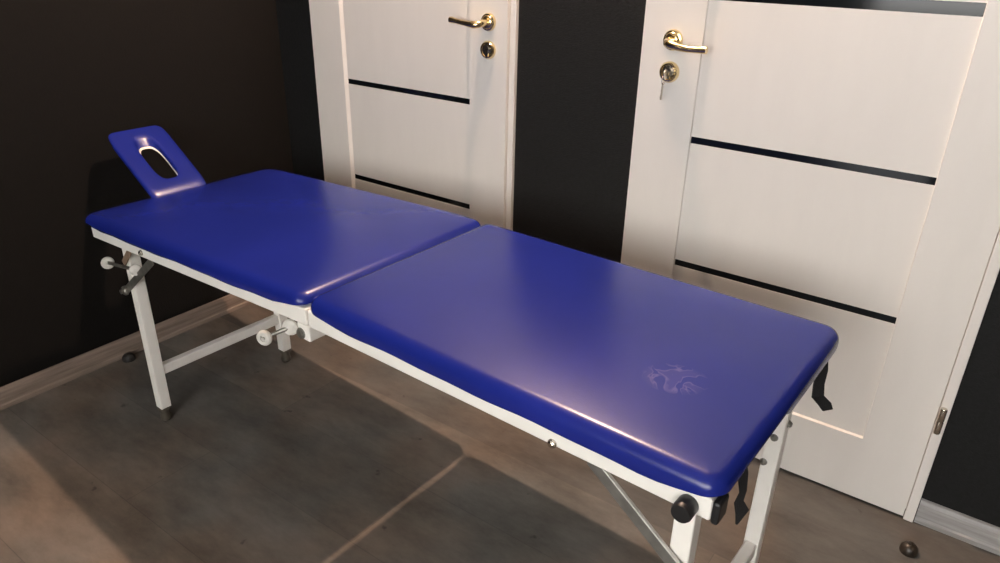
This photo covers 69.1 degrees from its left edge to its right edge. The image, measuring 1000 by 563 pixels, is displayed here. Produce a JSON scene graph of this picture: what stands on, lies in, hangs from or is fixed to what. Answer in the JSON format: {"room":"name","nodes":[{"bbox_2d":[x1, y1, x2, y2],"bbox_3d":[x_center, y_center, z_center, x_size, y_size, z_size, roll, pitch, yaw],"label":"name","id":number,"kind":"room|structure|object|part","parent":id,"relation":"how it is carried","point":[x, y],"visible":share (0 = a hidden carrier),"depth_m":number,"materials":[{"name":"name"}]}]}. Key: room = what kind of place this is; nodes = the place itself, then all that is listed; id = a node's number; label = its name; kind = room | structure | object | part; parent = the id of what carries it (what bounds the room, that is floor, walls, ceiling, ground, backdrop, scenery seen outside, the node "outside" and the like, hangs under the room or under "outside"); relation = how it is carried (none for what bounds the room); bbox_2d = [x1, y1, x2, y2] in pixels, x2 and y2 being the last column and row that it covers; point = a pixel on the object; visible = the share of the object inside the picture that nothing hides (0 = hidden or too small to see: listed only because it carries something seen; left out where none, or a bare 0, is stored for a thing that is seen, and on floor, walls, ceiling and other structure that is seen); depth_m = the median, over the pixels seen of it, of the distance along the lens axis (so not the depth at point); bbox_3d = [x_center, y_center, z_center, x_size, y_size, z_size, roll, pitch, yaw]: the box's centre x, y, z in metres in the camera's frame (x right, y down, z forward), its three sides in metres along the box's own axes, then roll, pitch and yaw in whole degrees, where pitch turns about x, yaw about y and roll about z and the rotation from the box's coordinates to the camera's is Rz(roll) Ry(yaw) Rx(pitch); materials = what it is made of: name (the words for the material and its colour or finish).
{"room":"massage room","nodes":[
{"label":"massage room","id":0,"kind":"room"},
{"bbox_2d":[0,0,293,386],"bbox_3d":[-1.885,-0.612,1.188,0.150,2.600,4.200,18,30,32],"label":"wall","id":1,"kind":"structure","parent":0,"point":[74,74],"depth_m":2.21,"materials":[{"name":"black paint"}]},
{"bbox_2d":[0,294,251,410],"bbox_3d":[-1.898,0.589,1.616,0.017,0.064,3.708,18,30,32],"label":"baseboard","id":2,"kind":"structure","parent":1,"relation":"attached to","point":[13,393],"depth_m":2.37,"materials":[{"name":"brown wood"}]},
{"bbox_2d":[0,303,999,562],"bbox_3d":[-0.149,1.162,0.615,4.500,0.050,4.200,18,30,32],"label":"floor","id":3,"kind":"structure","parent":0,"point":[333,452],"depth_m":1.88,"materials":[{"name":"brown tile"}]},
{"bbox_2d":[122,352,135,362],"bbox_3d":[-1.233,0.249,2.410,0.042,0.024,0.042,18,30,32],"label":"door stop","id":4,"kind":"object","parent":3,"relation":"on","point":[128,357],"visible":1,"depth_m":2.40,"materials":[{"name":"black rubber"}]},
{"bbox_2d":[85,125,838,562],"bbox_3d":[-0.329,0.160,1.790,2.026,0.749,0.665,19,31,34],"label":"massage table","id":5,"kind":"object","parent":3,"relation":"on","point":[670,388],"visible":1,"depth_m":1.36,"materials":[{"name":"blue leather"}]},
{"bbox_3d":[-1.053,-0.050,1.949,0.033,0.033,0.016,-10,28,-23],"label":"hand knob","id":6,"kind":"part","parent":5,"relation":"part of","materials":[{"name":"white plastic"}]},
{"bbox_3d":[-0.997,-0.040,1.912,0.139,0.025,0.009,17,30,31],"label":"clamp rod","id":7,"kind":"part","parent":5,"relation":"part of","materials":[{"name":"metal"}]},
{"bbox_3d":[-0.970,-0.062,1.886,0.062,0.060,0.003,19,31,34],"label":"clamp plate","id":8,"kind":"part","parent":5,"relation":"part of","materials":[{"name":"white metal"}]},
{"bbox_2d":[129,264,140,275],"bbox_3d":[-0.940,-0.029,1.872,0.031,0.030,0.012,-10,27,-22],"label":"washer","id":9,"kind":"object","parent":5,"relation":"in","point":[134,269],"depth_m":1.87,"materials":[{"name":"white plastic"}]},
{"bbox_3d":[-0.971,0.136,2.002,0.031,0.500,0.031,19,31,34],"label":"leg","id":10,"kind":"part","parent":5,"relation":"part of","materials":[{"name":"white metal"}]},
{"bbox_3d":[-0.735,-0.038,1.710,0.914,0.086,0.030,19,31,34],"label":"rail","id":11,"kind":"part","parent":5,"relation":"part of","materials":[{"name":"white metal"}]},
{"bbox_3d":[-0.478,0.114,1.473,0.033,0.033,0.014,6,26,10],"label":"hand knob","id":12,"kind":"part","parent":5,"relation":"part of","materials":[{"name":"white plastic"}]},
{"bbox_3d":[-0.453,0.103,1.477,0.055,0.026,0.009,-5,26,-13],"label":"clamp rod","id":13,"kind":"part","parent":5,"relation":"part of","materials":[{"name":"metal"}]},
{"bbox_3d":[-0.710,-0.002,2.305,0.031,0.500,0.031,19,31,34],"label":"leg","id":14,"kind":"part","parent":5,"relation":"part of","materials":[{"name":"white metal"}]},
{"bbox_2d":[85,169,480,304],"bbox_3d":[-0.578,-0.159,1.902,0.944,0.093,0.596,19,31,34],"label":"cushion","id":15,"kind":"object","parent":5,"relation":"on","point":[266,236],"depth_m":1.76,"materials":[{"name":"blue leather"}]},
{"bbox_2d":[282,319,297,334],"bbox_3d":[-0.427,0.093,1.478,0.036,0.036,0.011,6,26,11],"label":"knob","id":16,"kind":"object","parent":5,"relation":"in","point":[289,326],"depth_m":1.47,"materials":[{"name":"white plastic"}]},
{"bbox_3d":[-0.040,0.185,1.212,0.840,0.037,0.030,19,31,34],"label":"rail","id":17,"kind":"part","parent":5,"relation":"part of","materials":[{"name":"white metal"}]},
{"bbox_2d":[311,224,838,496],"bbox_3d":[0.127,0.070,1.376,0.852,0.058,0.565,19,31,34],"label":"cushion","id":18,"kind":"object","parent":5,"relation":"on","point":[676,387],"depth_m":1.25,"materials":[{"name":"blue leather"}]},
{"bbox_3d":[0.248,0.306,0.977,0.030,0.030,0.028,19,31,34],"label":"black knob","id":19,"kind":"part","parent":5,"relation":"part of","materials":[{"name":"black plastic"}]},
{"bbox_3d":[0.265,0.547,1.139,0.031,0.542,0.031,19,31,34],"label":"leg","id":20,"kind":"part","parent":5,"relation":"part of","materials":[{"name":"white metal"}]},
{"bbox_3d":[0.527,0.409,1.442,0.031,0.542,0.031,19,31,34],"label":"leg","id":21,"kind":"part","parent":5,"relation":"part of","materials":[{"name":"white metal"}]},
{"bbox_2d":[899,540,918,557],"bbox_3d":[0.963,0.624,1.706,0.040,0.029,0.040,18,30,32],"label":"door stop","id":22,"kind":"object","parent":3,"relation":"on","point":[908,548],"visible":1,"depth_m":1.70,"materials":[{"name":"grey metal"}]},
{"bbox_2d":[275,0,999,526],"bbox_3d":[0.956,-0.655,1.404,4.200,2.600,0.138,18,30,32],"label":"wall","id":23,"kind":"structure","parent":0,"point":[578,61],"depth_m":1.98,"materials":[{"name":"black paint"}]},
{"bbox_2d":[309,0,518,230],"bbox_3d":[-0.288,-0.797,2.235,0.835,2.100,0.159,18,30,32],"label":"door","id":24,"kind":"structure","parent":23,"relation":"in","point":[416,98],"depth_m":2.29,"materials":[{"name":"white wood"}]},
{"bbox_3d":[-0.287,-0.830,2.219,0.523,1.798,0.030,18,30,32],"label":"panel","id":25,"kind":"part","parent":24,"relation":"part of","materials":[{"name":"white wood"}]},
{"bbox_3d":[-0.090,-0.725,2.033,0.112,0.026,0.045,18,30,32],"label":"handle","id":26,"kind":"part","parent":24,"relation":"part of","materials":[{"name":"gold metal"}]},
{"bbox_3d":[-0.268,-0.809,2.260,0.835,2.100,0.090,18,30,32],"label":"casing","id":27,"kind":"part","parent":24,"relation":"part of","materials":[{"name":"white wood"}]},
{"bbox_2d":[621,0,999,521],"bbox_3d":[0.709,-0.471,1.589,0.854,2.100,0.159,18,30,32],"label":"door","id":28,"kind":"structure","parent":23,"relation":"in","point":[835,164],"depth_m":1.67,"materials":[{"name":"white wood"}]},
{"bbox_2d":[660,70,670,99],"bbox_3d":[0.399,-0.479,1.760,0.010,0.070,0.044,18,30,32],"label":"key","id":29,"kind":"object","parent":28,"relation":"hanging from","point":[666,73],"visible":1,"depth_m":1.75,"materials":[{"name":"silver metal"}]},
{"bbox_3d":[0.433,-0.551,1.695,0.112,0.028,0.045,18,30,32],"label":"handle","id":30,"kind":"part","parent":28,"relation":"part of","materials":[{"name":"gold metal"}]},
{"bbox_3d":[0.709,-0.504,1.574,0.543,1.798,0.030,18,30,32],"label":"panel","id":31,"kind":"part","parent":28,"relation":"part of","materials":[{"name":"white wood"}]},
{"bbox_3d":[0.725,-0.481,1.610,0.854,2.100,0.102,18,30,32],"label":"casing","id":32,"kind":"part","parent":28,"relation":"part of","materials":[{"name":"white wood"}]},
{"bbox_2d":[914,498,999,555],"bbox_3d":[1.810,0.819,1.291,1.920,0.064,0.017,18,30,32],"label":"baseboard","id":33,"kind":"structure","parent":23,"relation":"attached to","point":[963,527],"depth_m":1.74,"materials":[{"name":"grey wood"}]}
]}

